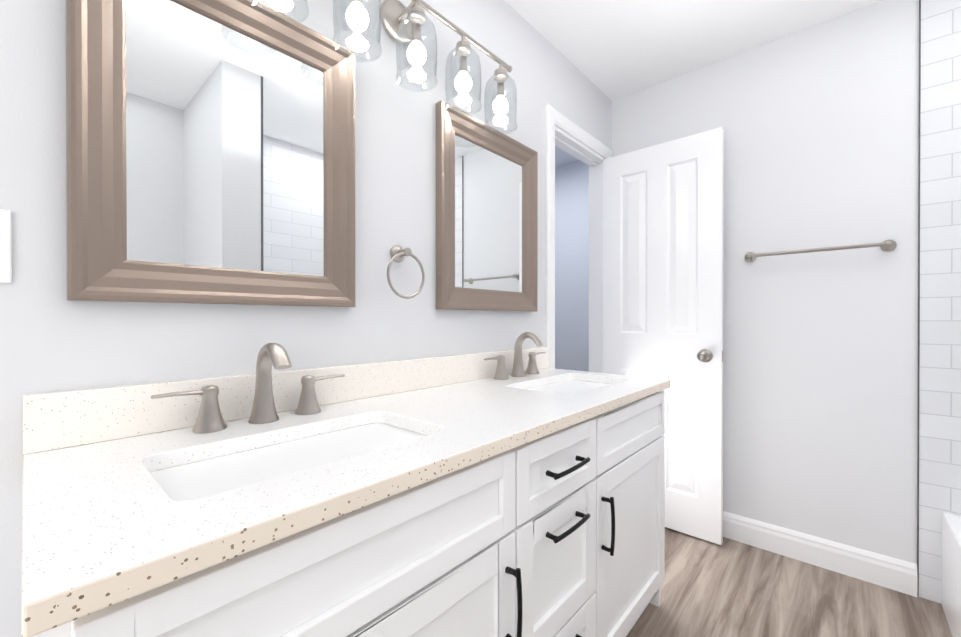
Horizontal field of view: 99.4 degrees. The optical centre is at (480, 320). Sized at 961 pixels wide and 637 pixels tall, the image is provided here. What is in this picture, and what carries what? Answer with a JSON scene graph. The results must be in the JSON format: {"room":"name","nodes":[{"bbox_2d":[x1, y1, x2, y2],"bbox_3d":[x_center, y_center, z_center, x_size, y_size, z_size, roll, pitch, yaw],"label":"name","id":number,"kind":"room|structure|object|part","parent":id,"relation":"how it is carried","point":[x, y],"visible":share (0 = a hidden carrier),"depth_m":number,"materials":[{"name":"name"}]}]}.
{"room":"bathroom","nodes":[
{"label":"bathroom","id":0,"kind":"room"},
{"bbox_2d":[0,0,611,636],"bbox_3d":[-0.333,-0.113,1.293,0.100,2.440,3.490,0,0,42],"label":"wall","id":1,"kind":"structure","parent":0,"point":[49,343],"depth_m":1.08,"materials":[{"name":"white paint"}]},
{"bbox_2d":[0,209,11,282],"bbox_3d":[-0.816,-0.125,0.663,0.018,0.124,0.070,0,0,42],"label":"light switch","id":2,"kind":"object","parent":1,"relation":"attached to","point":[5,249],"visible":1,"depth_m":0.69,"materials":[{"name":"white plastic"}]},
{"bbox_2d":[66,0,355,306],"bbox_3d":[-0.551,-0.395,0.943,0.038,0.715,0.571,0,0,42],"label":"mirror","id":3,"kind":"object","parent":1,"relation":"attached to","point":[210,151],"visible":0.96,"depth_m":0.90,"materials":[{"name":"brown mirror"}]},
{"bbox_3d":[-0.562,-0.395,0.953,0.009,0.559,0.415,0,0,42],"label":"glass","id":4,"kind":"part","parent":3,"relation":"part of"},
{"bbox_2d":[23,347,548,453],"bbox_3d":[-0.234,0.176,1.313,0.020,0.100,1.650,0,0,42],"label":"backsplash","id":5,"kind":"structure","parent":1,"relation":"attached to","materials":[{"name":"stone"}]},
{"bbox_2d":[250,0,516,134],"bbox_3d":[-0.205,-0.863,1.236,0.162,0.284,0.926,0,0,42],"label":"sconce","id":6,"kind":"object","parent":1,"relation":"attached to","point":[402,23],"visible":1,"depth_m":1.26,"materials":[{"name":"clear glass"}]},
{"bbox_2d":[387,245,424,298],"bbox_3d":[-0.243,-0.152,1.273,0.060,0.170,0.145,0,0,42],"label":"towel ring","id":7,"kind":"object","parent":1,"relation":"attached to","point":[398,253],"visible":1,"depth_m":1.27,"materials":[{"name":"silver metal"}]},
{"bbox_2d":[436,100,537,311],"bbox_3d":[0.052,-0.397,1.619,0.038,0.715,0.580,0,0,42],"label":"mirror","id":8,"kind":"object","parent":1,"relation":"attached to","point":[486,221],"visible":0.96,"depth_m":1.58,"materials":[{"name":"brown mirror"}]},
{"bbox_3d":[0.041,-0.397,1.628,0.009,0.559,0.424,0,0,42],"label":"glass","id":9,"kind":"part","parent":8,"relation":"part of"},
{"bbox_2d":[545,103,612,372],"bbox_3d":[0.513,0.038,2.241,0.138,2.130,0.730,0,0,42],"label":"door frame","id":10,"kind":"structure","parent":1,"relation":"attached to","point":[566,134],"depth_m":2.25,"materials":[{"name":"white paint"}]},
{"bbox_2d":[603,127,723,544],"bbox_3d":[0.954,0.077,2.193,0.610,2.030,0.035,0,0,42],"label":"door leaf","id":11,"kind":"structure","parent":1,"relation":"in","point":[662,260],"depth_m":2.11,"materials":[{"name":"white paint"}]},
{"bbox_2d":[697,349,722,361],"bbox_3d":[1.138,0.174,2.018,0.104,0.066,0.151,0,0,42],"label":"door knob","id":12,"kind":"object","parent":11,"relation":"attached to","point":[704,355],"depth_m":1.99,"materials":[{"name":"silver metal"}]},
{"bbox_2d":[555,146,588,371],"bbox_3d":[-0.019,-0.143,2.696,1.300,2.490,2.400,0,0,42],"label":"wall","id":13,"kind":"structure","parent":0,"point":[571,262],"depth_m":3.46,"materials":[{"name":"white paint"}]},
{"bbox_2d":[505,0,881,100],"bbox_3d":[0.487,-1.371,0.556,2.300,0.080,3.490,0,0,42],"label":"ceiling","id":14,"kind":"structure","parent":0,"point":[611,50],"depth_m":1.87,"materials":[{"name":"white paint"}]},
{"bbox_2d":[612,0,918,563],"bbox_3d":[1.610,-0.115,1.810,2.070,2.440,0.130,0,0,42],"label":"wall","id":15,"kind":"structure","parent":0,"point":[820,124],"depth_m":1.84,"materials":[{"name":"white paint"}]},
{"bbox_2d":[723,511,916,596],"bbox_3d":[1.272,1.041,2.059,1.280,0.126,0.016,0,0,42],"label":"baseboard","id":16,"kind":"structure","parent":15,"relation":"attached to","point":[896,574],"depth_m":1.80,"materials":[{"name":"white paint"}]},
{"bbox_2d":[745,240,896,261],"bbox_3d":[1.486,-0.310,1.821,0.528,0.048,0.077,0,0,42],"label":"towel bar","id":17,"kind":"object","parent":15,"relation":"attached to","point":[888,245],"visible":1,"depth_m":1.76,"materials":[{"name":"silver metal"}]},
{"bbox_2d":[917,0,920,596],"bbox_3d":[1.273,-0.112,1.043,0.069,2.440,1.524,0,0,42],"label":"trim","id":18,"kind":"structure","parent":15,"relation":"attached to","point":[918,301],"depth_m":1.63,"materials":[{"name":"grey metal"}]},
{"bbox_2d":[919,0,960,603],"bbox_3d":[2.046,-0.113,1.369,0.780,2.440,0.008,0,0,42],"label":"wall tile","id":19,"kind":"structure","parent":15,"relation":"attached to","point":[940,333],"depth_m":1.58,"materials":[{"name":"white tile"}]},
{"bbox_2d":[626,527,952,636],"bbox_3d":[0.487,1.149,0.565,2.300,0.080,3.490,0,0,42],"label":"floor","id":20,"kind":"structure","parent":0,"point":[730,588],"depth_m":1.60,"materials":[{"name":"brown wood"}]},
{"bbox_2d":[22,384,670,636],"bbox_3d":[-0.022,0.683,1.127,0.588,0.850,1.642,0,0,42],"label":"bathroom vanity","id":21,"kind":"object","parent":20,"relation":"on","point":[518,491],"depth_m":0.74,"materials":[{"name":"white paint"}]},
{"bbox_2d":[22,368,669,623],"bbox_3d":[-0.032,0.242,1.133,0.564,0.031,1.650,0,0,42],"label":"countertop","id":22,"kind":"structure","parent":21,"relation":"on","point":[105,514],"depth_m":0.61,"materials":[{"name":"white stone"}]},
{"bbox_2d":[146,343,345,435],"bbox_3d":[-0.465,0.138,0.902,0.145,0.179,0.402,0,0,42],"label":"faucet","id":23,"kind":"object","parent":22,"relation":"on","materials":[{"name":"silver metal"}]},
{"bbox_2d":[166,416,421,491],"bbox_3d":[-0.318,0.328,0.772,0.284,0.162,0.494,0,0,42],"label":"sink","id":24,"kind":"object","parent":22,"relation":"in","point":[211,469],"depth_m":0.79,"materials":[{"name":"white ceramic"}]},
{"bbox_2d":[482,332,545,379],"bbox_3d":[0.181,0.136,1.626,0.145,0.179,0.402,0,0,42],"label":"faucet","id":25,"kind":"object","parent":22,"relation":"on","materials":[{"name":"silver metal"}]},
{"bbox_2d":[526,376,609,391],"bbox_3d":[0.328,0.326,1.495,0.284,0.162,0.494,0,0,42],"label":"sink","id":26,"kind":"object","parent":22,"relation":"in","point":[568,383],"depth_m":1.63,"materials":[{"name":"white ceramic"}]},
{"bbox_2d":[942,512,960,636],"bbox_3d":[1.575,0.926,0.780,0.745,0.365,1.500,0,0,42],"label":"bathtub","id":27,"kind":"object","parent":20,"relation":"on","point":[951,564],"visible":1,"depth_m":1.45,"materials":[{"name":"white ceramic"}]}
]}

